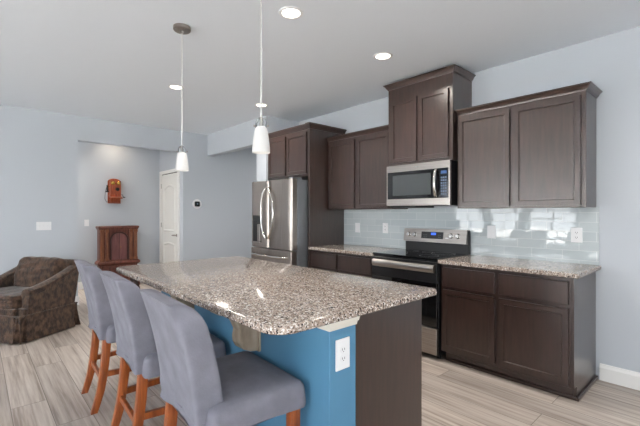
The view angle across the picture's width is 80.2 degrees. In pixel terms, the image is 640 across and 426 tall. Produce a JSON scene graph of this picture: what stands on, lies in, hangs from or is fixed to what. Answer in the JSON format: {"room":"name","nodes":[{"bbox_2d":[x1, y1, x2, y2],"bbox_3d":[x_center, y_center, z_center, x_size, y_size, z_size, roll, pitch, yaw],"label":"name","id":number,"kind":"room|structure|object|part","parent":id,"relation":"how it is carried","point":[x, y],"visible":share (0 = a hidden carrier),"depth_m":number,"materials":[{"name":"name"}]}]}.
{"room":"kitchen","nodes":[
{"label":"kitchen","id":0,"kind":"room"},
{"bbox_2d":[78,142,159,281],"bbox_3d":[-4.280,-0.036,6.587,3.120,2.735,0.120,0,0,-42],"label":"wall","id":1,"kind":"structure","parent":0,"point":[137,169],"depth_m":7.04,"materials":[{"name":"grey paint"}]},
{"bbox_2d":[84,220,88,225],"bbox_3d":[-4.093,0.174,6.664,0.072,0.115,0.017,0,0,-42],"label":"wall switch","id":2,"kind":"object","parent":1,"relation":"attached to","point":[86,222],"visible":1,"depth_m":6.66,"materials":[{"name":"white plastic"}]},
{"bbox_2d":[78,282,140,289],"bbox_3d":[-4.234,1.266,6.536,2.880,0.130,0.016,0,0,-42],"label":"baseboard","id":3,"kind":"structure","parent":1,"relation":"attached to","point":[80,285],"depth_m":6.59,"materials":[{"name":"white paint"}]},
{"bbox_2d":[105,179,124,203],"bbox_3d":[-3.697,-0.402,6.877,0.340,0.455,0.235,0,0,-42],"label":"wall telephone","id":4,"kind":"object","parent":1,"relation":"attached to","point":[113,188],"visible":1,"depth_m":6.87,"materials":[{"name":"red wood"}]},
{"bbox_3d":[-3.696,-0.424,6.873,0.110,0.160,0.006,0,0,-42],"label":"panel","id":5,"kind":"part","parent":4,"relation":"part of","materials":[{"name":"red wood"}]},
{"bbox_2d":[0,105,256,295],"bbox_3d":[-3.437,-0.036,5.644,10.100,2.735,0.120,0,0,-42],"label":"wall","id":6,"kind":"structure","parent":0,"point":[39,149],"depth_m":5.46,"materials":[{"name":"grey paint"}]},
{"bbox_2d":[36,222,50,229],"bbox_3d":[-3.797,0.179,5.223,0.170,0.115,0.017,0,0,-42],"label":"wall switch","id":7,"kind":"object","parent":6,"relation":"attached to","point":[39,225],"visible":1,"depth_m":5.22,"materials":[{"name":"white plastic"}]},
{"bbox_2d":[192,199,201,208],"bbox_3d":[-2.165,-0.159,6.698,0.170,0.170,0.030,0,0,-42],"label":"thermostat","id":8,"kind":"object","parent":6,"relation":"attached to","point":[196,203],"visible":1,"depth_m":6.68,"materials":[{"name":"white plastic"}]},
{"bbox_2d":[160,150,177,173],"bbox_3d":[-2.744,-0.036,7.127,0.120,2.735,1.145,0,0,-42],"label":"wall","id":9,"kind":"structure","parent":0,"point":[167,158],"depth_m":7.20,"materials":[{"name":"grey paint"}]},
{"bbox_2d":[161,173,176,262],"bbox_3d":[-2.833,0.295,7.082,0.066,2.051,0.820,0,0,-42],"label":"door","id":10,"kind":"structure","parent":9,"relation":"in","point":[169,181],"depth_m":7.09,"materials":[{"name":"white paint"}]},
{"bbox_3d":[-2.815,0.836,7.087,0.016,0.590,0.560,0,0,-42],"label":"panel moulding","id":11,"kind":"part","parent":10,"relation":"part of","materials":[{"name":"white paint"}]},
{"bbox_3d":[-2.815,-0.094,7.087,0.016,0.890,0.560,0,0,-42],"label":"panel moulding","id":12,"kind":"part","parent":10,"relation":"part of","materials":[{"name":"white paint"}]},
{"bbox_2d":[159,169,179,262],"bbox_3d":[-2.812,0.264,7.090,0.033,2.135,0.940,0,0,-42],"label":"trim","id":13,"kind":"structure","parent":9,"relation":"attached to","point":[170,171],"depth_m":7.04,"materials":[{"name":"white paint"}]},
{"bbox_2d":[208,116,298,180],"bbox_3d":[-0.219,-0.036,7.233,3.200,2.735,1.855,0,0,-42],"label":"wall","id":14,"kind":"structure","parent":0,"point":[238,137],"depth_m":5.90,"materials":[{"name":"grey paint"}]},
{"bbox_2d":[0,0,639,134],"bbox_3d":[-0.967,-1.464,2.889,10.350,0.120,10.350,0,0,-42],"label":"ceiling","id":15,"kind":"structure","parent":0,"point":[110,60],"depth_m":3.24,"materials":[{"name":"paint"}]},
{"bbox_2d":[168,84,183,89],"bbox_3d":[-1.602,-1.401,4.234,0.174,0.007,0.174,0,0,-42],"label":"recessed light","id":16,"kind":"object","parent":15,"relation":"in","point":[173,86],"visible":1,"depth_m":4.23,"materials":[{"name":"white plastic"}]},
{"bbox_2d":[173,23,190,170],"bbox_3d":[-1.042,-0.862,2.867,0.128,1.085,0.128,0,0,1],"label":"pendant light","id":17,"kind":"object","parent":15,"relation":"hanging from","point":[181,28],"visible":1,"depth_m":2.84,"materials":[{"name":"white glass"}]},
{"bbox_3d":[-1.042,-0.390,2.867,0.096,0.142,0.096,0,0,1],"label":"lamp shade","id":18,"kind":"part","parent":17,"relation":"part of","materials":[{"name":"white glass"}]},
{"bbox_3d":[-1.042,-0.929,2.867,0.011,0.877,0.011,0,0,23],"label":"rod","id":19,"kind":"part","parent":17,"relation":"part of","materials":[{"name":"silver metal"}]},
{"bbox_2d":[252,0,269,153],"bbox_3d":[-0.315,-0.865,2.035,0.128,1.085,0.128,0,0,1],"label":"pendant light","id":20,"kind":"object","parent":15,"relation":"hanging from","point":[261,145],"visible":1,"depth_m":2.02,"materials":[{"name":"white glass"}]},
{"bbox_2d":[259,117,262,125],"bbox_3d":[-0.315,-0.474,2.035,0.032,0.078,0.032,0,0,1],"label":"socket","id":21,"kind":"object","parent":20,"relation":"attached to","point":[261,118],"depth_m":2.03,"materials":[{"name":"silver metal"}]},
{"bbox_3d":[-0.315,-0.394,2.035,0.096,0.142,0.096,0,0,1],"label":"lamp shade","id":22,"kind":"part","parent":20,"relation":"part of","materials":[{"name":"white glass"}]},
{"bbox_3d":[-0.315,-0.933,2.035,0.011,0.877,0.011,0,0,23],"label":"rod","id":23,"kind":"part","parent":20,"relation":"part of","materials":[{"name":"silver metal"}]},
{"bbox_2d":[255,103,267,106],"bbox_3d":[-0.764,-1.401,4.940,0.174,0.007,0.174,0,0,-42],"label":"recessed light","id":24,"kind":"object","parent":15,"relation":"in","point":[256,104],"visible":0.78,"depth_m":4.94,"materials":[{"name":"white plastic"}]},
{"bbox_2d":[279,6,302,19],"bbox_3d":[-0.203,-1.401,2.665,0.174,0.007,0.174,0,0,-42],"label":"recessed light","id":25,"kind":"object","parent":15,"relation":"in","point":[288,12],"visible":1,"depth_m":2.66,"materials":[{"name":"white plastic"}]},
{"bbox_2d":[282,9,299,17],"bbox_3d":[-0.203,-1.402,2.665,0.128,0.004,0.128,0,0,-42],"label":"diffuser","id":26,"kind":"object","parent":25,"relation":"attached to","point":[286,13],"depth_m":2.67,"materials":[{"name":"white plastic"}]},
{"bbox_2d":[373,52,392,59],"bbox_3d":[0.564,-1.401,3.397,0.174,0.007,0.174,0,0,-42],"label":"recessed light","id":27,"kind":"object","parent":15,"relation":"in","point":[381,55],"visible":1,"depth_m":3.39,"materials":[{"name":"white plastic"}]},
{"bbox_2d":[376,54,389,58],"bbox_3d":[0.564,-1.402,3.397,0.128,0.004,0.128,0,0,-42],"label":"diffuser","id":28,"kind":"object","parent":27,"relation":"attached to","point":[378,56],"depth_m":3.40,"materials":[{"name":"white plastic"}]},
{"bbox_2d":[0,283,639,425],"bbox_3d":[-0.967,1.391,2.889,10.350,0.120,10.350,0,0,-42],"label":"floor","id":29,"kind":"structure","parent":0,"point":[42,379],"depth_m":2.74,"materials":[{"name":"beige wood"}]},
{"bbox_2d":[0,256,80,344],"bbox_3d":[-3.346,0.922,4.273,0.892,0.819,0.753,0,0,14],"label":"armchair","id":30,"kind":"object","parent":29,"relation":"on","point":[37,296],"visible":1,"depth_m":4.19,"materials":[{"name":"brown fabric"}]},
{"bbox_3d":[-3.687,0.831,4.415,0.129,0.501,0.620,0,0,14],"label":"arm","id":31,"kind":"part","parent":30,"relation":"part of","materials":[{"name":"brown fabric"}]},
{"bbox_3d":[-3.423,1.038,3.968,0.640,0.105,0.048,0,0,14],"label":"rail","id":32,"kind":"part","parent":30,"relation":"part of","materials":[{"name":"brown fabric"}]},
{"bbox_2d":[0,286,28,308],"bbox_3d":[-3.370,0.927,4.178,0.636,0.170,0.544,0,0,14],"label":"seat cushion","id":33,"kind":"object","parent":30,"relation":"on","point":[11,297],"depth_m":3.94,"materials":[{"name":"brown fabric"}]},
{"bbox_2d":[14,256,67,286],"bbox_3d":[-3.279,0.707,4.457,0.630,0.398,0.293,0,0,14],"label":"cushion","id":34,"kind":"object","parent":30,"relation":"on","point":[30,271],"depth_m":4.38,"materials":[{"name":"brown fabric"}]},
{"bbox_3d":[-2.979,0.831,4.236,0.129,0.501,0.620,0,0,14],"label":"arm","id":35,"kind":"part","parent":30,"relation":"part of","materials":[{"name":"brown fabric"}]},
{"bbox_2d":[74,260,131,414],"bbox_3d":[-1.447,0.838,2.818,0.594,0.987,0.552,0,0,-40],"label":"bar stool","id":36,"kind":"object","parent":29,"relation":"on","point":[101,322],"visible":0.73,"depth_m":2.55,"materials":[{"name":"grey fabric"}]},
{"bbox_3d":[-1.712,1.086,2.841,0.123,0.490,0.043,0,0,-40],"label":"leg","id":37,"kind":"part","parent":36,"relation":"part of","materials":[{"name":"orange wood"}]},
{"bbox_3d":[-1.473,1.086,2.553,0.123,0.490,0.043,0,0,-40],"label":"leg","id":38,"kind":"part","parent":36,"relation":"part of","materials":[{"name":"orange wood"}]},
{"bbox_3d":[-1.396,0.807,2.860,0.463,0.135,0.552,0,0,-40],"label":"seat","id":39,"kind":"part","parent":36,"relation":"part of","materials":[{"name":"grey fabric"}]},
{"bbox_2d":[95,225,139,284],"bbox_3d":[-3.664,0.782,6.888,0.698,1.098,0.222,0,0,-42],"label":"cabinet","id":40,"kind":"object","parent":29,"relation":"on","point":[116,245],"visible":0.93,"depth_m":6.79,"materials":[{"name":"brown wood"}]},
{"bbox_3d":[-3.722,1.061,6.729,0.280,0.240,0.014,0,0,-42],"label":"door","id":41,"kind":"part","parent":40,"relation":"part of","materials":[{"name":"brown wood"}]},
{"bbox_3d":[-3.669,0.265,6.893,0.670,0.063,0.208,0,0,-42],"label":"moulding","id":42,"kind":"part","parent":40,"relation":"part of","materials":[{"name":"brown wood"}]},
{"bbox_3d":[-3.664,0.888,6.888,0.698,0.085,0.222,0,0,-42],"label":"waist moulding","id":43,"kind":"part","parent":40,"relation":"part of","materials":[{"name":"brown wood"}]},
{"bbox_3d":[-3.612,0.589,6.830,0.280,0.485,0.012,0,0,-42],"label":"arched door","id":44,"kind":"part","parent":40,"relation":"part of","materials":[{"name":"brown wood"}]},
{"bbox_3d":[-3.607,0.582,6.824,0.308,0.499,0.028,0,0,-42],"label":"arch moulding","id":45,"kind":"part","parent":40,"relation":"part of","materials":[{"name":"red wood"}]},
{"bbox_3d":[-3.500,1.061,6.930,0.280,0.240,0.014,0,0,-42],"label":"door","id":46,"kind":"part","parent":40,"relation":"part of","materials":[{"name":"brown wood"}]},
{"bbox_2d":[99,271,225,425],"bbox_3d":[-0.950,0.838,2.279,0.594,0.987,0.552,0,0,-40],"label":"bar stool","id":47,"kind":"object","parent":29,"relation":"on","point":[135,342],"visible":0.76,"depth_m":2.02,"materials":[{"name":"grey fabric"}]},
{"bbox_3d":[-1.215,1.086,2.302,0.123,0.490,0.043,0,0,-40],"label":"leg","id":48,"kind":"part","parent":47,"relation":"part of","materials":[{"name":"orange wood"}]},
{"bbox_3d":[-0.976,1.086,2.014,0.123,0.490,0.043,0,0,-40],"label":"leg","id":49,"kind":"part","parent":47,"relation":"part of","materials":[{"name":"orange wood"}]},
{"bbox_3d":[-0.900,0.807,2.321,0.463,0.135,0.552,0,0,-40],"label":"seat","id":50,"kind":"part","parent":47,"relation":"part of","materials":[{"name":"grey fabric"}]},
{"bbox_2d":[140,289,305,425],"bbox_3d":[-0.454,0.838,1.738,0.594,0.987,0.552,0,0,-40],"label":"bar stool","id":51,"kind":"object","parent":29,"relation":"on","point":[243,388],"visible":1,"depth_m":1.55,"materials":[{"name":"grey fabric"}]},
{"bbox_3d":[-0.720,1.086,1.760,0.123,0.490,0.043,0,0,-40],"label":"leg","id":52,"kind":"part","parent":51,"relation":"part of","materials":[{"name":"orange wood"}]},
{"bbox_3d":[-0.404,0.807,1.780,0.463,0.135,0.552,0,0,-40],"label":"seat","id":53,"kind":"part","parent":51,"relation":"part of","materials":[{"name":"grey fabric"}]},
{"bbox_3d":[-0.122,1.091,1.722,0.053,0.480,0.046,0,0,-40],"label":"leg","id":54,"kind":"part","parent":51,"relation":"part of","materials":[{"name":"orange wood"}]},
{"bbox_2d":[251,177,307,266],"bbox_3d":[-0.380,0.445,5.206,0.884,1.772,0.910,0,0,-42],"label":"refrigerator","id":55,"kind":"object","parent":29,"relation":"on","point":[279,207],"visible":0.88,"depth_m":4.79,"materials":[{"name":"grey metal"}]},
{"bbox_3d":[-0.857,0.088,5.177,0.010,0.085,0.180,0,0,-42],"label":"dispenser panel","id":56,"kind":"part","parent":55,"relation":"part of","materials":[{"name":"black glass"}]},
{"bbox_3d":[-0.823,0.266,5.123,0.018,0.230,0.065,0,0,-42],"label":"dispenser trim","id":57,"kind":"part","parent":55,"relation":"part of","materials":[{"name":"silver metal"}]},
{"bbox_3d":[-0.790,0.016,5.169,0.091,0.880,0.412,0,0,-42],"label":"door","id":58,"kind":"part","parent":55,"relation":"part of","materials":[{"name":"silver metal"}]},
{"bbox_3d":[-0.748,0.006,5.019,0.121,0.687,0.042,0,0,28],"label":"handle","id":59,"kind":"part","parent":55,"relation":"part of","materials":[{"name":"silver metal"}]},
{"bbox_3d":[-0.680,0.556,4.933,0.073,0.027,0.767,0,0,-42],"label":"handle","id":60,"kind":"part","parent":55,"relation":"part of","materials":[{"name":"silver metal"}]},
{"bbox_3d":[-0.639,0.006,4.897,0.042,0.687,0.168,0,0,-30],"label":"handle","id":61,"kind":"part","parent":55,"relation":"part of","materials":[{"name":"silver metal"}]},
{"bbox_3d":[-0.622,0.868,4.985,0.090,0.797,0.910,0,0,-42],"label":"freezer drawer","id":62,"kind":"part","parent":55,"relation":"part of","materials":[{"name":"silver metal"}]},
{"bbox_3d":[-0.482,0.016,4.830,0.091,0.880,0.492,0,0,-42],"label":"door","id":63,"kind":"part","parent":55,"relation":"part of","materials":[{"name":"silver metal"}]},
{"bbox_2d":[155,288,421,425],"bbox_3d":[-0.467,0.891,2.554,0.975,0.880,2.086,0,0,-42],"label":"kitchen island","id":64,"kind":"object","parent":29,"relation":"on","point":[381,385],"visible":0.29,"depth_m":1.87,"materials":[{"name":"speckled paint"},{"name":"espresso stained wood"},{"name":"teal blue paint"}]},
{"bbox_2d":[116,256,436,334],"bbox_3d":[-0.476,0.434,2.521,1.098,0.034,2.155,0,0,-42],"label":"island countertop","id":65,"kind":"structure","parent":64,"relation":"on","point":[266,297],"depth_m":2.04,"materials":[{"name":"stone"}]},
{"bbox_2d":[130,278,139,287],"bbox_3d":[-1.264,0.482,2.595,0.028,0.082,0.167,0,0,-42],"label":"hook","id":66,"kind":"object","parent":65,"relation":"hanging from","point":[131,279],"visible":0.55,"depth_m":2.57,"materials":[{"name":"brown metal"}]},
{"bbox_3d":[-0.587,0.483,2.445,0.203,0.064,2.086,0,0,-42],"label":"cap moulding","id":67,"kind":"part","parent":64,"relation":"part of","materials":[{"name":"white paint"}]},
{"bbox_2d":[335,336,349,371],"bbox_3d":[0.103,0.631,1.701,0.088,0.138,0.009,0,0,-42],"label":"wall outlet","id":68,"kind":"object","parent":64,"relation":"attached to","point":[342,346],"visible":1,"depth_m":1.70,"materials":[{"name":"white plastic"}]},
{"bbox_3d":[0.362,0.891,1.957,0.545,0.880,0.020,0,0,-42],"label":"panel","id":69,"kind":"part","parent":64,"relation":"part of","materials":[{"name":"brown wood"}]},
{"bbox_2d":[305,122,346,267],"bbox_3d":[0.087,0.105,4.917,0.662,2.451,0.080,0,0,-42],"label":"refrigerator surround","id":70,"kind":"object","parent":29,"relation":"on","point":[325,226],"visible":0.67,"depth_m":4.85,"materials":[{"name":"brown wood"}]},
{"bbox_3d":[0.087,-1.087,4.917,0.662,0.066,0.080,0,0,-42],"label":"crown moulding","id":71,"kind":"part","parent":70,"relation":"part of","materials":[{"name":"brown wood"}]},
{"bbox_2d":[310,250,371,277],"bbox_3d":[0.434,0.892,4.549,0.620,0.878,1.012,0,0,-42],"label":"base cabinet","id":72,"kind":"object","parent":29,"relation":"on","point":[352,264],"visible":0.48,"depth_m":4.30,"materials":[{"name":"brown wood"}]},
{"bbox_3d":[0.040,0.564,4.539,0.020,0.165,0.450,0,0,-42],"label":"drawer","id":73,"kind":"part","parent":72,"relation":"part of","materials":[{"name":"brown wood"}]},
{"bbox_2d":[308,244,399,255],"bbox_3d":[0.430,0.434,4.543,0.638,0.034,1.015,0,0,-42],"label":"countertop","id":74,"kind":"structure","parent":72,"relation":"on","point":[339,248],"depth_m":4.46,"materials":[{"name":"stone"}]},
{"bbox_3d":[0.374,0.564,4.171,0.020,0.165,0.485,0,0,-42],"label":"drawer","id":75,"kind":"part","parent":72,"relation":"part of","materials":[{"name":"brown wood"}]},
{"bbox_2d":[372,228,470,358],"bbox_3d":[1.006,0.751,3.862,0.696,1.160,0.748,0,0,-42],"label":"range","id":76,"kind":"object","parent":29,"relation":"on","point":[417,264],"visible":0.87,"depth_m":3.69,"materials":[{"name":"black metal"}]},
{"bbox_2d":[372,255,445,356],"bbox_3d":[1.006,0.861,3.862,0.696,0.860,0.748,0,0,-42],"label":"oven","id":77,"kind":"object","parent":76,"relation":"in","point":[419,270],"depth_m":3.48,"materials":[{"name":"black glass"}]},
{"bbox_2d":[373,249,466,260],"bbox_3d":[1.008,0.420,3.864,0.565,0.022,0.748,0,0,-42],"label":"cooktop","id":78,"kind":"object","parent":76,"relation":"in","point":[402,254],"depth_m":3.81,"materials":[{"name":"black glass"}]},
{"bbox_3d":[0.801,1.159,3.675,0.035,0.235,0.748,0,0,-42],"label":"storage drawer","id":79,"kind":"part","parent":76,"relation":"part of","materials":[{"name":"silver metal"}]},
{"bbox_3d":[1.197,0.237,4.055,0.014,0.072,0.260,0,0,-42],"label":"display panel","id":80,"kind":"part","parent":76,"relation":"part of","materials":[{"name":"black plastic"}]},
{"bbox_3d":[1.229,0.243,4.070,0.086,0.145,0.740,0,0,-42],"label":"control panel","id":81,"kind":"part","parent":76,"relation":"part of","materials":[{"name":"silver metal"}]},
{"bbox_2d":[441,264,597,401],"bbox_3d":[1.651,0.892,3.216,0.630,0.878,1.036,0,0,-42],"label":"base cabinet","id":82,"kind":"object","parent":29,"relation":"on","point":[537,331],"visible":0.95,"depth_m":2.92,"materials":[{"name":"brown wood"}]},
{"bbox_3d":[1.246,0.564,3.211,0.020,0.165,0.455,0,0,-42],"label":"drawer","id":83,"kind":"part","parent":82,"relation":"part of","materials":[{"name":"brown wood"}]},
{"bbox_3d":[1.246,0.941,3.211,0.022,0.530,0.455,0,0,-42],"label":"door","id":84,"kind":"part","parent":82,"relation":"part of","materials":[{"name":"brown wood"}]},
{"bbox_2d":[438,255,600,278],"bbox_3d":[1.645,0.434,3.205,0.638,0.034,1.070,0,0,-42],"label":"countertop","id":85,"kind":"structure","parent":82,"relation":"on","point":[550,268],"depth_m":3.02,"materials":[{"name":"stone"}]},
{"bbox_3d":[1.695,1.317,3.222,0.558,0.028,0.986,0,0,-42],"label":"shoe moulding","id":86,"kind":"part","parent":82,"relation":"part of","materials":[{"name":"brown wood"}]},
{"bbox_3d":[1.583,0.564,2.841,0.020,0.165,0.481,0,0,-42],"label":"drawer","id":87,"kind":"part","parent":82,"relation":"part of","materials":[{"name":"brown wood"}]},
{"bbox_3d":[1.582,0.941,2.841,0.022,0.530,0.481,0,0,-42],"label":"door","id":88,"kind":"part","parent":82,"relation":"part of","materials":[{"name":"brown wood"}]},
{"bbox_3d":[1.987,0.892,2.856,0.598,0.878,0.018,0,0,-42],"label":"panel","id":89,"kind":"part","parent":82,"relation":"part of","materials":[{"name":"brown wood"}]},
{"bbox_2d":[299,26,639,378],"bbox_3d":[1.999,-0.036,3.388,0.129,2.735,6.800,0,0,-42],"label":"wall","id":90,"kind":"structure","parent":0,"point":[611,62],"depth_m":3.09,"materials":[{"name":"grey paint"}]},
{"bbox_2d":[268,124,307,179],"bbox_3d":[-0.249,-0.794,5.303,0.640,0.651,0.942,0,0,-42],"label":"upper cabinet","id":91,"kind":"object","parent":90,"relation":"attached to","point":[288,155],"visible":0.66,"depth_m":5.04,"materials":[{"name":"brown wood"}]},
{"bbox_3d":[-0.596,-0.761,5.252,0.022,0.525,0.400,0,0,-42],"label":"door","id":92,"kind":"part","parent":91,"relation":"part of","materials":[{"name":"brown wood"}]},
{"bbox_3d":[-0.249,-1.087,5.303,0.640,0.066,0.942,0,0,-42],"label":"crown moulding","id":93,"kind":"part","parent":91,"relation":"part of","materials":[{"name":"brown wood"}]},
{"bbox_3d":[-0.304,-0.761,4.931,0.022,0.525,0.402,0,0,-42],"label":"door","id":94,"kind":"part","parent":91,"relation":"part of","materials":[{"name":"brown wood"}]},
{"bbox_2d":[355,223,359,232],"bbox_3d":[0.487,0.191,4.947,0.011,0.124,0.082,0,0,-42],"label":"wall switch","id":95,"kind":"object","parent":90,"relation":"attached to","point":[357,225],"visible":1,"depth_m":4.94,"materials":[{"name":"white plastic"}]},
{"bbox_2d":[326,124,407,209],"bbox_3d":[0.548,-0.507,4.646,0.345,0.927,1.022,0,0,-42],"label":"upper cabinet","id":96,"kind":"object","parent":90,"relation":"attached to","point":[358,161],"visible":0.78,"depth_m":4.51,"materials":[{"name":"brown wood"}]},
{"bbox_3d":[0.268,-0.476,4.740,0.022,0.830,0.440,0,0,-42],"label":"door","id":97,"kind":"part","parent":96,"relation":"part of","materials":[{"name":"brown wood"}]},
{"bbox_3d":[0.548,-0.946,4.646,0.345,0.050,1.022,0,0,-42],"label":"crown moulding","id":98,"kind":"part","parent":96,"relation":"part of","materials":[{"name":"brown wood"}]},
{"bbox_3d":[0.605,-0.476,4.369,0.022,0.830,0.468,0,0,-42],"label":"door","id":99,"kind":"part","parent":96,"relation":"part of","materials":[{"name":"brown wood"}]},
{"bbox_2d":[383,223,387,232],"bbox_3d":[0.793,0.183,4.612,0.009,0.124,0.082,0,0,-42],"label":"wall outlet","id":100,"kind":"object","parent":90,"relation":"attached to","point":[385,225],"visible":1,"depth_m":4.61,"materials":[{"name":"white plastic"}]},
{"bbox_2d":[383,64,475,165],"bbox_3d":[1.121,-0.941,3.959,0.420,0.873,0.830,0,0,-42],"label":"upper cabinet","id":101,"kind":"object","parent":90,"relation":"attached to","point":[422,113],"visible":0.93,"depth_m":3.77,"materials":[{"name":"brown wood"}]},
{"bbox_3d":[0.872,-0.858,3.964,0.022,0.653,0.321,0,0,-42],"label":"door","id":102,"kind":"part","parent":101,"relation":"part of","materials":[{"name":"brown wood"}]},
{"bbox_2d":[387,160,456,207],"bbox_3d":[1.091,-0.278,3.934,0.477,0.443,0.739,0,0,-42],"label":"microwave","id":103,"kind":"object","parent":101,"relation":"attached to","point":[426,184],"visible":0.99,"depth_m":3.76,"materials":[{"name":"silver metal"}]},
{"bbox_3d":[0.968,-0.286,3.820,0.013,0.285,0.707,0,0,-42],"label":"door","id":104,"kind":"part","parent":103,"relation":"part of","materials":[{"name":"black glass"}]},
{"bbox_3d":[1.097,-0.286,3.626,0.031,0.278,0.071,0,0,39],"label":"handle","id":105,"kind":"part","parent":103,"relation":"part of","materials":[{"name":"silver metal"}]},
{"bbox_3d":[1.172,-0.286,3.591,0.010,0.265,0.086,0,0,-42],"label":"control panel","id":106,"kind":"part","parent":103,"relation":"part of","materials":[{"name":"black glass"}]},
{"bbox_3d":[1.121,-1.351,3.959,0.420,0.053,0.830,0,0,-42],"label":"crown moulding","id":107,"kind":"part","parent":101,"relation":"part of","materials":[{"name":"brown wood"}]},
{"bbox_3d":[1.105,-0.858,3.707,0.022,0.653,0.318,0,0,-42],"label":"door","id":108,"kind":"part","parent":101,"relation":"part of","materials":[{"name":"brown wood"}]},
{"bbox_2d":[487,225,495,238],"bbox_3d":[1.653,0.183,3.664,0.011,0.124,0.082,0,0,-42],"label":"wall switch","id":109,"kind":"object","parent":90,"relation":"attached to","point":[491,230],"visible":1,"depth_m":3.66,"materials":[{"name":"white plastic"}]},
{"bbox_2d":[455,81,602,208],"bbox_3d":[1.764,-0.507,3.307,0.345,0.927,1.069,0,0,-42],"label":"upper cabinet","id":110,"kind":"object","parent":90,"relation":"attached to","point":[535,150],"visible":1,"depth_m":3.12,"materials":[{"name":"brown wood"}]},
{"bbox_3d":[1.468,-0.476,3.420,0.022,0.830,0.458,0,0,-42],"label":"door","id":111,"kind":"part","parent":110,"relation":"part of","materials":[{"name":"brown wood"}]},
{"bbox_3d":[1.764,-0.946,3.307,0.345,0.050,1.069,0,0,-42],"label":"crown moulding","id":112,"kind":"part","parent":110,"relation":"part of","materials":[{"name":"brown wood"}]},
{"bbox_3d":[1.808,-0.476,3.046,0.022,0.830,0.481,0,0,-42],"label":"door","id":113,"kind":"part","parent":110,"relation":"part of","materials":[{"name":"brown wood"}]},
{"bbox_2d":[571,227,582,242],"bbox_3d":[2.125,0.183,3.146,0.009,0.124,0.082,0,0,-42],"label":"wall outlet","id":114,"kind":"object","parent":90,"relation":"attached to","point":[576,233],"visible":1,"depth_m":3.14,"materials":[{"name":"white plastic"}]},
{"bbox_2d":[599,363,639,390],"bbox_3d":[3.236,1.266,1.931,0.016,0.130,2.980,0,0,-42],"label":"baseboard","id":115,"kind":"structure","parent":90,"relation":"attached to","point":[607,373],"depth_m":2.94,"materials":[{"name":"white paint"}]}
]}

